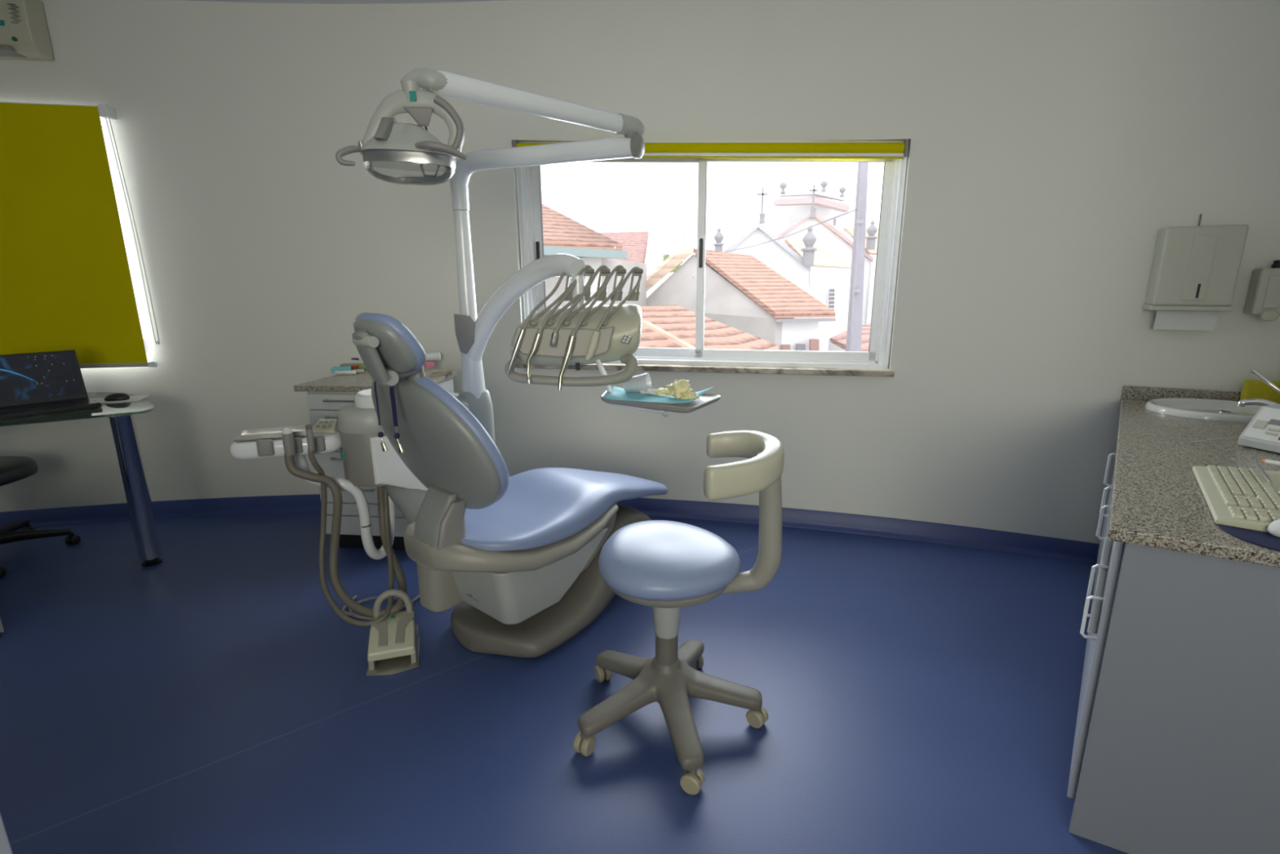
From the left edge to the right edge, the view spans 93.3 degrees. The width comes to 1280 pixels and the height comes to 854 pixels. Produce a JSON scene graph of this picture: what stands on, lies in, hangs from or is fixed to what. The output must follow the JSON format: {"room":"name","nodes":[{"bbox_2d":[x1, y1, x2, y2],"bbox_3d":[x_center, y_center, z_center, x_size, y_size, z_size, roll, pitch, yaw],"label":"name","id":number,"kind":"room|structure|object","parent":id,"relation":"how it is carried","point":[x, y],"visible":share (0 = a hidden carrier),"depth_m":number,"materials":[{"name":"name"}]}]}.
{"room":"dental clinic","nodes":[
{"label":"dental clinic","id":0,"kind":"room"},
{"bbox_2d":[176,0,514,4],"bbox_3d":[-0.708,-1.609,0.333,8.600,0.100,7.400,0,14,0],"label":"ceiling","id":1,"kind":"structure","parent":0,"point":[294,2],"depth_m":3.18,"materials":[{"name":"paint"}]},
{"bbox_2d":[0,511,1128,853],"bbox_3d":[-0.694,1.250,1.019,8.600,0.100,7.400,0,14,0],"label":"floor","id":2,"kind":"structure","parent":0,"point":[211,697],"depth_m":2.01,"materials":[{"name":"blue plastic"}]},
{"bbox_2d":[0,617,4,637],"bbox_3d":[-2.919,0.578,2.510,0.711,0.530,0.140,2,14,8],"label":"base cabinet","id":3,"kind":"object","parent":2,"relation":"on","point":[1,624],"visible":1,"depth_m":2.44,"materials":[{"name":"black plastic"}]},
{"bbox_2d":[0,813,13,853],"bbox_3d":[-1.551,0.786,0.999,0.664,0.820,0.521,6,15,24],"label":"base cabinet","id":4,"kind":"object","parent":2,"relation":"on","point":[5,846],"visible":1,"depth_m":1.09,"materials":[{"name":"laminate"}]},
{"bbox_2d":[0,455,80,577],"bbox_3d":[-3.451,0.342,3.082,0.668,0.728,0.698,0,14,0],"label":"office chair","id":5,"kind":"object","parent":2,"relation":"on","point":[13,468],"visible":1,"depth_m":3.19,"materials":[{"name":"black plastic"}]},
{"bbox_2d":[0,391,162,566],"bbox_3d":[-3.244,0.322,3.007,1.652,0.800,1.124,0,14,0],"label":"glass desk","id":6,"kind":"object","parent":2,"relation":"on","point":[120,415],"visible":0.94,"depth_m":2.99,"materials":[{"name":"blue metal"}]},
{"bbox_2d":[0,350,101,419],"bbox_3d":[-2.962,-0.208,2.917,0.308,0.268,0.454,10,17,36],"label":"laptop","id":7,"kind":"object","parent":6,"relation":"on","point":[40,383],"visible":1,"depth_m":3.01,"materials":[{"name":"black plastic"}]},
{"bbox_2d":[91,394,150,404],"bbox_3d":[-2.797,-0.144,3.214,0.260,0.002,0.200,-7,15,-25],"label":"mat","id":8,"kind":"object","parent":6,"relation":"on","point":[138,397],"visible":0.43,"depth_m":3.21,"materials":[{"name":"paper"}]},
{"bbox_2d":[103,392,130,400],"bbox_3d":[-2.772,-0.160,3.200,0.110,0.036,0.064,-4,14,-14],"label":"computer mouse","id":9,"kind":"object","parent":8,"relation":"on","point":[119,396],"visible":1,"depth_m":3.18,"materials":[{"name":"black plastic"}]},
{"bbox_2d":[293,369,457,550],"bbox_3d":[-1.393,0.177,3.348,0.620,0.905,0.581,1,14,6],"label":"base cabinet","id":10,"kind":"object","parent":2,"relation":"on","point":[326,397],"visible":0.27,"depth_m":3.13,"materials":[{"name":"laminate"}]},
{"bbox_2d":[330,365,351,373],"bbox_3d":[-1.710,-0.329,3.458,0.090,0.030,0.070,-3,14,-11],"label":"box","id":11,"kind":"object","parent":10,"relation":"on","point":[333,369],"visible":0.72,"depth_m":3.43,"materials":[{"name":"teal cardboard"}]},
{"bbox_2d":[334,370,355,374],"bbox_3d":[-1.642,-0.303,3.367,0.110,0.022,0.022,-2,14,-6],"label":"tube","id":12,"kind":"object","parent":10,"relation":"on","point":[336,372],"visible":1,"depth_m":3.36,"materials":[{"name":"plastic"}]},
{"bbox_2d":[340,365,358,368],"bbox_3d":[-1.694,-0.348,3.518,0.100,0.016,0.016,-2,14,-8],"label":"syringe","id":13,"kind":"object","parent":10,"relation":"on","point":[352,366],"visible":0.56,"depth_m":3.52,"materials":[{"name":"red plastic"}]},
{"bbox_2d":[339,363,366,369],"bbox_3d":[-1.687,-0.359,3.584,0.160,0.030,0.050,-2,14,-6],"label":"instrument case","id":14,"kind":"object","parent":10,"relation":"on","point":[361,366],"visible":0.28,"depth_m":3.56,"materials":[{"name":"plastic"}]},
{"bbox_2d":[352,368,364,373],"bbox_3d":[-1.598,-0.316,3.425,0.060,0.020,0.020,-6,15,-22],"label":"tube","id":15,"kind":"object","parent":10,"relation":"on","point":[360,371],"visible":0.67,"depth_m":3.42,"materials":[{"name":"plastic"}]},
{"bbox_2d":[423,368,452,376],"bbox_3d":[-1.146,-0.301,3.352,0.180,0.020,0.120,-8,15,-28],"label":"box","id":16,"kind":"object","parent":10,"relation":"on","point":[437,371],"visible":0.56,"depth_m":3.32,"materials":[{"name":"cardboard"}]},
{"bbox_2d":[423,361,434,368],"bbox_3d":[-1.222,-0.362,3.499,0.050,0.030,0.040,-8,15,-28],"label":"box","id":17,"kind":"object","parent":16,"relation":"on","point":[427,364],"visible":0.89,"depth_m":3.48,"materials":[{"name":"pink cardboard"}]},
{"bbox_2d":[425,352,440,361],"bbox_3d":[-1.226,-0.411,3.556,0.100,0.052,0.052,-4,14,-14],"label":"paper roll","id":18,"kind":"object","parent":17,"relation":"on","point":[429,357],"visible":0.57,"depth_m":3.54,"materials":[{"name":"paper"}]},
{"bbox_2d":[341,594,419,619],"bbox_3d":[-1.114,0.785,2.693,0.394,0.021,0.246,-4,14,-17],"label":"cable","id":19,"kind":"object","parent":2,"relation":"on","point":[350,613],"visible":0.38,"depth_m":2.65,"materials":[{"name":"grey plastic"}]},
{"bbox_2d":[366,588,419,675],"bbox_3d":[-0.946,0.771,2.304,0.180,0.230,0.247,-4,14,-17],"label":"foot pedal","id":20,"kind":"object","parent":2,"relation":"on","point":[393,645],"visible":0.97,"depth_m":2.28,"materials":[{"name":"beige plastic"}]},
{"bbox_2d":[351,312,667,657],"bbox_3d":[-0.343,0.165,2.490,1.550,1.315,0.708,-11,17,-37],"label":"dental chair","id":21,"kind":"object","parent":2,"relation":"on","point":[522,551],"visible":0.98,"depth_m":2.17,"materials":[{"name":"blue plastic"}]},
{"bbox_2d":[373,381,387,451],"bbox_3d":[-0.831,-0.055,1.987,0.076,0.277,0.018,-3,14,-12],"label":"chain","id":22,"kind":"object","parent":21,"relation":"hanging from","point":[380,434],"visible":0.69,"depth_m":1.99,"materials":[{"name":"metal"}]},
{"bbox_2d":[355,312,425,372],"bbox_3d":[-0.747,-0.248,1.786,0.251,0.179,0.128,11,17,39],"label":"cushion","id":23,"kind":"object","parent":21,"relation":"on","point":[384,344],"depth_m":1.72,"materials":[{"name":"blue fabric"}]},
{"bbox_2d":[389,379,404,453],"bbox_3d":[-0.760,-0.048,1.924,0.026,0.264,0.063,12,18,42],"label":"chain","id":24,"kind":"object","parent":21,"relation":"hanging from","point":[397,435],"visible":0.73,"depth_m":1.91,"materials":[{"name":"metal"}]},
{"bbox_2d":[413,375,509,502],"bbox_3d":[-0.747,0.029,2.112,0.717,0.509,0.217,11,17,39],"label":"backrest cushion","id":25,"kind":"object","parent":21,"relation":"on","point":[457,460],"depth_m":1.93,"materials":[{"name":"blue fabric"}]},
{"bbox_2d":[337,209,585,524],"bbox_3d":[-0.694,-0.130,2.522,1.087,1.498,0.505,3,14,14],"label":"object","id":26,"kind":"object","parent":21,"relation":"attached to","point":[366,464],"visible":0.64,"depth_m":2.49,"materials":[{"name":"grey plastic"}]},
{"bbox_2d":[229,418,395,559],"bbox_3d":[-1.337,0.293,2.530,0.572,0.632,0.194,-5,14,-18],"label":"dental assistant arm","id":27,"kind":"object","parent":26,"relation":"attached to","point":[257,443],"visible":0.7,"depth_m":2.44,"materials":[{"name":"white plastic"}]},
{"bbox_2d":[229,430,341,459],"bbox_3d":[-1.413,0.073,2.430,0.399,0.070,0.180,-8,16,-30],"label":"tray","id":28,"kind":"object","parent":27,"relation":"on","point":[325,441],"depth_m":2.37,"materials":[{"name":"white plastic"}]},
{"bbox_2d":[281,427,407,617],"bbox_3d":[-1.107,0.359,2.430,0.394,0.743,0.388,10,17,36],"label":"hose","id":29,"kind":"object","parent":27,"relation":"attached to","point":[288,441],"visible":0.91,"depth_m":2.42,"materials":[{"name":"beige rubber"}]},
{"bbox_2d":[305,424,394,626],"bbox_3d":[-1.164,0.356,2.425,0.279,0.755,0.468,-5,14,-19],"label":"hose","id":30,"kind":"object","parent":27,"relation":"attached to","point":[309,433],"visible":0.95,"depth_m":2.44,"materials":[{"name":"beige rubber"}]},
{"bbox_2d":[354,388,374,408],"bbox_3d":[-1.074,-0.121,2.539,0.236,0.060,0.236,0,14,0],"label":"bowl","id":31,"kind":"object","parent":26,"relation":"on","point":[362,399],"depth_m":2.44,"materials":[{"name":"ceramic"}]},
{"bbox_2d":[457,389,494,442],"bbox_3d":[-0.738,0.023,2.730,0.150,0.387,0.120,-10,17,-35],"label":"socket","id":32,"kind":"object","parent":26,"relation":"attached to","point":[478,402],"depth_m":2.66,"materials":[{"name":"grey plastic"}]},
{"bbox_2d":[335,67,644,210],"bbox_3d":[-0.509,-0.940,2.011,0.844,0.317,0.798,5,14,20],"label":"lamp","id":33,"kind":"object","parent":26,"relation":"attached to","point":[388,143],"visible":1,"depth_m":1.84,"materials":[{"name":"white plastic"}]},
{"bbox_2d":[504,268,643,392],"bbox_3d":[-0.232,-0.344,2.168,0.489,0.438,0.276,0,14,0],"label":"console","id":34,"kind":"object","parent":26,"relation":"attached to","point":[620,338],"visible":0.83,"depth_m":2.09,"materials":[{"name":"beige plastic"}]},
{"bbox_2d":[528,319,537,325],"bbox_3d":[-0.369,-0.362,2.091,0.030,0.023,0.027,0,14,0],"label":"socket","id":35,"kind":"object","parent":34,"relation":"attached to","point":[531,323],"depth_m":2.08,"materials":[{"name":"grey plastic"}]},
{"bbox_2d":[506,271,572,375],"bbox_3d":[-0.332,-0.379,2.117,0.044,0.370,0.322,13,19,43],"label":"dental handpiece","id":36,"kind":"object","parent":34,"relation":"hanging from","point":[517,344],"visible":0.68,"depth_m":2.06,"materials":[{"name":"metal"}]},
{"bbox_2d":[546,319,553,325],"bbox_3d":[-0.313,-0.362,2.091,0.030,0.023,0.027,0,14,0],"label":"socket","id":37,"kind":"object","parent":34,"relation":"attached to","point":[548,323],"depth_m":2.08,"materials":[{"name":"grey plastic"}]},
{"bbox_2d":[526,265,593,383],"bbox_3d":[-0.271,-0.366,2.122,0.042,0.398,0.316,12,18,42],"label":"dental handpiece","id":38,"kind":"object","parent":34,"relation":"hanging from","point":[535,347],"visible":0.94,"depth_m":2.06,"materials":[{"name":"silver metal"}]},
{"bbox_2d":[562,319,570,325],"bbox_3d":[-0.255,-0.362,2.091,0.030,0.023,0.027,0,14,0],"label":"socket","id":39,"kind":"object","parent":34,"relation":"attached to","point":[565,323],"depth_m":2.08,"materials":[{"name":"grey plastic"}]},
{"bbox_2d":[549,265,608,347],"bbox_3d":[-0.208,-0.427,2.115,0.036,0.276,0.298,11,17,38],"label":"dental handpiece","id":40,"kind":"object","parent":34,"relation":"in","point":[554,335],"visible":0.94,"depth_m":2.10,"materials":[{"name":"metal"}]},
{"bbox_2d":[580,320,587,325],"bbox_3d":[-0.197,-0.362,2.091,0.030,0.023,0.027,0,14,0],"label":"socket","id":41,"kind":"object","parent":34,"relation":"attached to","point":[584,323],"depth_m":2.08,"materials":[{"name":"grey plastic"}]},
{"bbox_2d":[557,265,625,390],"bbox_3d":[-0.159,-0.355,2.122,0.043,0.420,0.325,12,18,42],"label":"dental handpiece","id":42,"kind":"object","parent":34,"relation":"attached to","point":[569,350],"visible":0.98,"depth_m":2.06,"materials":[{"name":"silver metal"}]},
{"bbox_2d":[601,320,608,325],"bbox_3d":[-0.125,-0.362,2.091,0.030,0.023,0.027,0,14,0],"label":"socket","id":43,"kind":"object","parent":34,"relation":"attached to","point":[606,323],"depth_m":2.08,"materials":[{"name":"grey plastic"}]},
{"bbox_2d":[584,266,642,361],"bbox_3d":[-0.083,-0.401,2.116,0.039,0.316,0.300,10,17,38],"label":"dental handpiece","id":44,"kind":"object","parent":34,"relation":"hanging from","point":[593,342],"visible":1,"depth_m":2.07,"materials":[{"name":"plastic"}]},
{"bbox_2d":[600,387,720,417],"bbox_3d":[0.041,-0.085,2.152,0.438,0.056,0.262,7,16,29],"label":"tray","id":45,"kind":"object","parent":34,"relation":"attached to","point":[705,399],"visible":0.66,"depth_m":2.04,"materials":[{"name":"grey plastic"}]},
{"bbox_2d":[602,386,713,403],"bbox_3d":[0.041,-0.118,2.100,0.383,0.031,0.219,5,15,21],"label":"bib","id":46,"kind":"object","parent":45,"relation":"on","point":[619,393],"visible":0.71,"depth_m":2.07,"materials":[{"name":"blue paper"}]},
{"bbox_2d":[623,372,651,392],"bbox_3d":[-0.010,-0.158,2.149,0.094,0.076,0.077,3,14,14],"label":"plastic cup","id":47,"kind":"object","parent":46,"relation":"on","point":[642,382],"visible":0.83,"depth_m":2.13,"materials":[{"name":"white plastic"}]},
{"bbox_2d":[639,388,656,394],"bbox_3d":[0.045,-0.126,2.124,0.097,0.020,0.047,0,14,0],"label":"tissue","id":48,"kind":"object","parent":46,"relation":"on","point":[651,391],"visible":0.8,"depth_m":2.11,"materials":[{"name":"white paper"}]},
{"bbox_2d":[655,387,669,395],"bbox_3d":[0.084,-0.125,2.107,0.063,0.023,0.049,0,14,0],"label":"glove","id":49,"kind":"object","parent":46,"relation":"on","point":[661,391],"visible":0.74,"depth_m":2.10,"materials":[{"name":"beige rubber"}]},
{"bbox_2d":[666,379,693,399],"bbox_3d":[0.135,-0.132,2.047,0.092,0.060,0.089,0,14,0],"label":"glove","id":50,"kind":"object","parent":46,"relation":"on","point":[682,385],"visible":0.82,"depth_m":2.03,"materials":[{"name":"beige rubber"}]},
{"bbox_2d":[680,391,699,400],"bbox_3d":[0.164,-0.106,2.016,0.076,0.030,0.057,0,14,0],"label":"glove","id":51,"kind":"object","parent":46,"relation":"on","point":[687,394],"visible":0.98,"depth_m":2.00,"materials":[{"name":"beige rubber"}]},
{"bbox_2d":[403,503,618,572],"bbox_3d":[-0.515,0.391,2.378,0.594,0.153,0.762,11,17,39],"label":"frame","id":52,"kind":"object","parent":21,"relation":"on","point":[498,537],"depth_m":2.16,"materials":[{"name":"grey plastic"}]},
{"bbox_2d":[461,467,667,551],"bbox_3d":[-0.324,0.313,2.593,0.566,0.202,1.201,11,17,39],"label":"seat cushion","id":53,"kind":"object","parent":21,"relation":"on","point":[543,508],"depth_m":2.37,"materials":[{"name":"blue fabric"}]},
{"bbox_2d":[573,430,784,795],"bbox_3d":[0.104,0.493,1.873,0.617,0.966,0.622,0,14,0],"label":"stool","id":54,"kind":"object","parent":2,"relation":"on","point":[667,566],"visible":1,"depth_m":1.79,"materials":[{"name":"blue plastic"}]},
{"bbox_2d":[598,520,740,600],"bbox_3d":[0.090,0.390,1.863,0.432,0.098,0.433,0,14,0],"label":"seat cushion","id":55,"kind":"object","parent":54,"relation":"on","point":[651,560],"depth_m":1.75,"materials":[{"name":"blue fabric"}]},
{"bbox_2d":[1066,453,1279,853],"bbox_3d":[1.981,0.514,2.066,0.718,0.816,2.021,10,17,37],"label":"base cabinet","id":56,"kind":"object","parent":2,"relation":"on","point":[1176,748],"visible":0.73,"depth_m":1.40,"materials":[{"name":"laminate"}]},
{"bbox_2d":[1107,398,1279,567],"bbox_3d":[2.009,0.098,1.975,0.711,0.032,2.122,10,17,37],"label":"countertop","id":57,"kind":"structure","parent":56,"relation":"on","point":[1157,500],"depth_m":1.71,"materials":[{"name":"stone"}]},
{"bbox_2d":[1145,398,1261,422],"bbox_3d":[2.453,-0.074,2.559,0.505,0.027,0.406,0,14,0],"label":"basin","id":58,"kind":"object","parent":57,"relation":"in","point":[1197,408],"visible":0.81,"depth_m":2.60,"materials":[{"name":"ceramic"}]},
{"bbox_2d":[1189,404,1279,453],"bbox_3d":[2.078,0.011,1.975,0.377,0.132,0.205,-1,14,-5],"label":"telephone","id":59,"kind":"object","parent":57,"relation":"on","point":[1263,431],"visible":1,"depth_m":2.00,"materials":[{"name":"plastic"}]},
{"bbox_2d":[1191,465,1279,532],"bbox_3d":[1.552,0.171,1.527,0.190,0.035,0.511,10,17,36],"label":"keyboard","id":60,"kind":"object","parent":57,"relation":"on","point":[1241,497],"visible":0.98,"depth_m":1.50,"materials":[{"name":"plastic"}]},
{"bbox_2d":[1253,462,1271,482],"bbox_3d":[1.661,0.122,1.610,0.010,0.012,0.189,10,17,36],"label":"ballpoint pen","id":61,"kind":"object","parent":60,"relation":"on","point":[1257,465],"visible":1,"depth_m":1.60,"materials":[{"name":"grey plastic"}]},
{"bbox_2d":[1217,524,1279,551],"bbox_3d":[1.418,0.240,1.319,0.230,0.003,0.230,0,14,0],"label":"mouse pad","id":62,"kind":"object","parent":57,"relation":"on","point":[1263,539],"visible":0.54,"depth_m":1.32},
{"bbox_2d":[1266,519,1279,537],"bbox_3d":[1.433,0.219,1.314,0.110,0.038,0.064,0,14,0],"label":"computer mouse","id":63,"kind":"object","parent":62,"relation":"on","point":[1273,528],"visible":1,"depth_m":1.31,"materials":[{"name":"plastic"}]},
{"bbox_2d":[1236,368,1279,406],"bbox_3d":[2.414,-0.110,2.306,0.195,0.214,0.064,9,16,34],"label":"faucet","id":64,"kind":"object","parent":57,"relation":"on","point":[1256,402],"visible":0.85,"depth_m":2.32,"materials":[{"name":"silver metal"}]},
{"bbox_2d":[1240,379,1279,404],"bbox_3d":[2.715,-0.137,2.606,0.170,0.120,0.050,7,15,28],"label":"sponge","id":65,"kind":"object","parent":57,"relation":"on","point":[1251,388],"visible":0.67,"depth_m":2.60,"materials":[{"name":"yellow"}]},
{"bbox_2d":[1260,458,1279,466],"bbox_3d":[1.777,0.099,1.700,0.012,0.014,0.050,-3,14,-12],"label":"marker pen","id":66,"kind":"object","parent":57,"relation":"on","point":[1264,460],"visible":1,"depth_m":1.70,"materials":[{"name":"plastic"}]},
{"bbox_2d":[0,0,1279,543],"bbox_3d":[-0.570,-0.793,3.227,7.484,2.840,0.990,1,14,6],"label":"wall","id":67,"kind":"structure","parent":0,"point":[1052,144],"depth_m":3.19,"materials":[{"name":"paint"}]},
{"bbox_2d":[0,0,53,60],"bbox_3d":[-3.416,-1.993,2.963,0.800,0.272,0.149,-3,14,-10],"label":"air conditioner","id":68,"kind":"object","parent":67,"relation":"attached to","point":[24,31],"visible":1,"depth_m":2.99,"materials":[{"name":"beige plastic"}]},
{"bbox_2d":[6,3,21,23],"bbox_3d":[-3.059,-2.022,2.956,0.042,0.083,0.016,-3,14,-10],"label":"label","id":69,"kind":"object","parent":68,"relation":"attached to","point":[13,10],"depth_m":2.95,"materials":[{"name":"white paper"}]},
{"bbox_2d":[0,102,159,368],"bbox_3d":[-3.464,-0.986,3.206,1.399,1.381,0.083,-3,14,-13],"label":"roller blind","id":70,"kind":"object","parent":67,"relation":"attached to","point":[66,282],"visible":0.89,"depth_m":3.27,"materials":[{"name":"yellow fabric"},{"name":"aluminium"},{"name":"grey plastic"}]},
{"bbox_2d":[99,116,151,361],"bbox_3d":[-3.543,-1.021,3.368,1.343,1.355,0.050,-3,14,-13],"label":"window","id":71,"kind":"structure","parent":67,"relation":"in","point":[102,121],"depth_m":3.35,"materials":[{"name":"metal"}]},
{"bbox_2d":[0,493,1099,564],"bbox_3d":[-0.576,0.567,3.425,7.306,0.103,0.802,1,14,6],"label":"baseboard","id":72,"kind":"structure","parent":67,"relation":"attached to","point":[1071,550],"depth_m":3.59,"materials":[{"name":"plastic"}]},
{"bbox_2d":[516,363,894,376],"bbox_3d":[0.328,-0.351,3.509,2.125,0.030,0.240,2,14,11],"label":"window sill","id":73,"kind":"structure","parent":67,"relation":"attached to","point":[655,367],"depth_m":3.36,"materials":[{"name":"stone"}]},
{"bbox_2d":[516,141,907,368],"bbox_3d":[0.335,-0.969,3.388,2.075,1.230,0.135,2,14,11],"label":"window","id":74,"kind":"structure","parent":67,"relation":"in","point":[529,178],"depth_m":3.35,"materials":[{"name":"metal"}]},
{"bbox_2d":[512,139,908,354],"bbox_3d":[0.317,-0.976,3.287,2.053,1.159,0.070,2,14,11],"label":"roller blind","id":75,"kind":"object","parent":74,"relation":"attached to","point":[885,150],"visible":0.72,"depth_m":3.08,"materials":[{"name":"yellow fabric"}]},
{"bbox_2d":[1121,385,1241,401],"bbox_3d":[2.618,-0.130,2.712,0.729,0.062,0.029,6,15,26],"label":"backsplash","id":76,"kind":"structure","parent":67,"relation":"attached to","point":[1138,393],"depth_m":2.78,"materials":[{"name":"stone"}]},
{"bbox_2d":[1142,213,1248,330],"bbox_3d":[2.415,-0.673,2.636,0.278,0.494,0.132,6,15,25],"label":"dispenser","id":77,"kind":"object","parent":67,"relation":"attached to","point":[1193,277],"visible":1,"depth_m":2.59,"materials":[{"name":"plastic"}]},
{"bbox_2d":[1153,310,1218,330],"bbox_3d":[2.414,-0.482,2.672,0.211,0.105,0.009,6,15,25],"label":"paper towel","id":78,"kind":"object","parent":77,"relation":"hanging from","point":[1196,320],"depth_m":2.67,"materials":[{"name":"white paper"}]},
{"bbox_2d":[1244,259,1279,320],"bbox_3d":[2.657,-0.576,2.546,0.110,0.249,0.102,6,15,25],"label":"soap dispenser","id":79,"kind":"object","parent":67,"relation":"attached to","point":[1263,300],"visible":1,"depth_m":2.53,"materials":[{"name":"plastic"}]},
{"label":"outside","id":80,"kind":"structure","parent":0,"visible":0},
{"bbox_2d":[143,338,149,352],"bbox_3d":[4.988,-2.616,34.344,110.000,0.200,58.000,0,14,0],"label":"ground","id":81,"kind":"structure","parent":80,"point":[144,340],"depth_m":54.56,"materials":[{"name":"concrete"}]},
{"bbox_2d":[542,204,646,309],"bbox_3d":[-1.871,-2.160,14.905,4.131,8.057,7.000,0,14,0],"label":"house","id":82,"kind":"structure","parent":81,"relation":"on","point":[562,234],"depth_m":12.45,"materials":[{"name":"clay roof tile"},{"name":"paint"},{"name":"plaster"}]},
{"bbox_2d":[591,231,663,297],"bbox_3d":[-0.428,-3.745,23.011,2.872,7.339,6.500,0,14,0],"label":"house","id":83,"kind":"structure","parent":81,"relation":"on","point":[641,246],"depth_m":22.89,"materials":[{"name":"paint"}]},
{"bbox_2d":[662,253,682,283],"bbox_3d":[2.170,-12.702,58.594,4.694,8.114,3.218,4,14,17],"label":"tree","id":84,"kind":"object","parent":81,"relation":"on","point":[665,256],"visible":0.1,"depth_m":57.19,"materials":[{"name":"plant"}]},
{"bbox_2d":[638,305,777,350],"bbox_3d":[0.716,0.402,10.896,3.578,4.923,5.000,0,14,0],"label":"roof","id":85,"kind":"structure","parent":81,"relation":"on","point":[663,326],"depth_m":10.77,"materials":[{"name":"tile"}]},
{"bbox_2d":[645,248,835,351],"bbox_3d":[2.508,-1.674,16.591,6.330,6.283,3.136,12,18,43],"label":"house","id":86,"kind":"structure","parent":81,"relation":"on","point":[743,293],"depth_m":14.96,"materials":[{"name":"paint"}]},
{"bbox_2d":[781,344,790,350],"bbox_3d":[3.397,-1.829,14.055,0.194,0.168,0.080,0,14,0],"label":"shutter","id":87,"kind":"object","parent":86,"relation":"hanging from","point":[784,347],"depth_m":14.01,"materials":[{"name":"pink"}]},
{"bbox_2d":[809,338,819,351],"bbox_3d":[4.053,-1.891,14.041,0.223,0.297,0.080,0,14,0],"label":"shutter","id":88,"kind":"object","parent":86,"relation":"hanging from","point":[814,343],"depth_m":14.00,"materials":[{"name":"pink"}]},
{"bbox_2d":[712,180,879,351],"bbox_3d":[12.445,-10.796,41.465,9.895,12.311,24.822,6,15,25],"label":"church","id":89,"kind":"structure","parent":81,"relation":"on","point":[817,259],"depth_m":37.54,"materials":[{"name":"tile"}]},
{"bbox_2d":[827,322,871,351],"bbox_3d":[6.206,-0.731,16.515,1.692,4.451,6.919,6,15,26],"label":"house","id":90,"kind":"structure","parent":81,"relation":"on","point":[837,342],"depth_m":14.89,"materials":[{"name":"tile"}]},
{"bbox_2d":[845,162,868,351],"bbox_3d":[3.859,-1.464,10.924,0.309,8.509,0.340,0,14,0],"label":"utility pole","id":91,"kind":"object","parent":81,"relation":"on","point":[854,333],"visible":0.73,"depth_m":10.56,"materials":[{"name":"concrete"}]},
{"bbox_2d":[684,208,856,259],"bbox_3d":[3.158,-5.869,19.757,1.278,0.317,19.151,-2,14,-7],"label":"overhead wire","id":92,"kind":"object","parent":91,"relation":"attached to","point":[855,209],"visible":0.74,"depth_m":14.69,"materials":[{"name":"rubber"}]},
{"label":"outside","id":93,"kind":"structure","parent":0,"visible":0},
{"bbox_2d":[682,233,684,249],"bbox_3d":[2.059,-8.578,28.795,0.075,1.209,0.052,0,14,0],"label":"antenna","id":94,"kind":"object","parent":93,"point":[682,233],"visible":0.65,"depth_m":28.72,"materials":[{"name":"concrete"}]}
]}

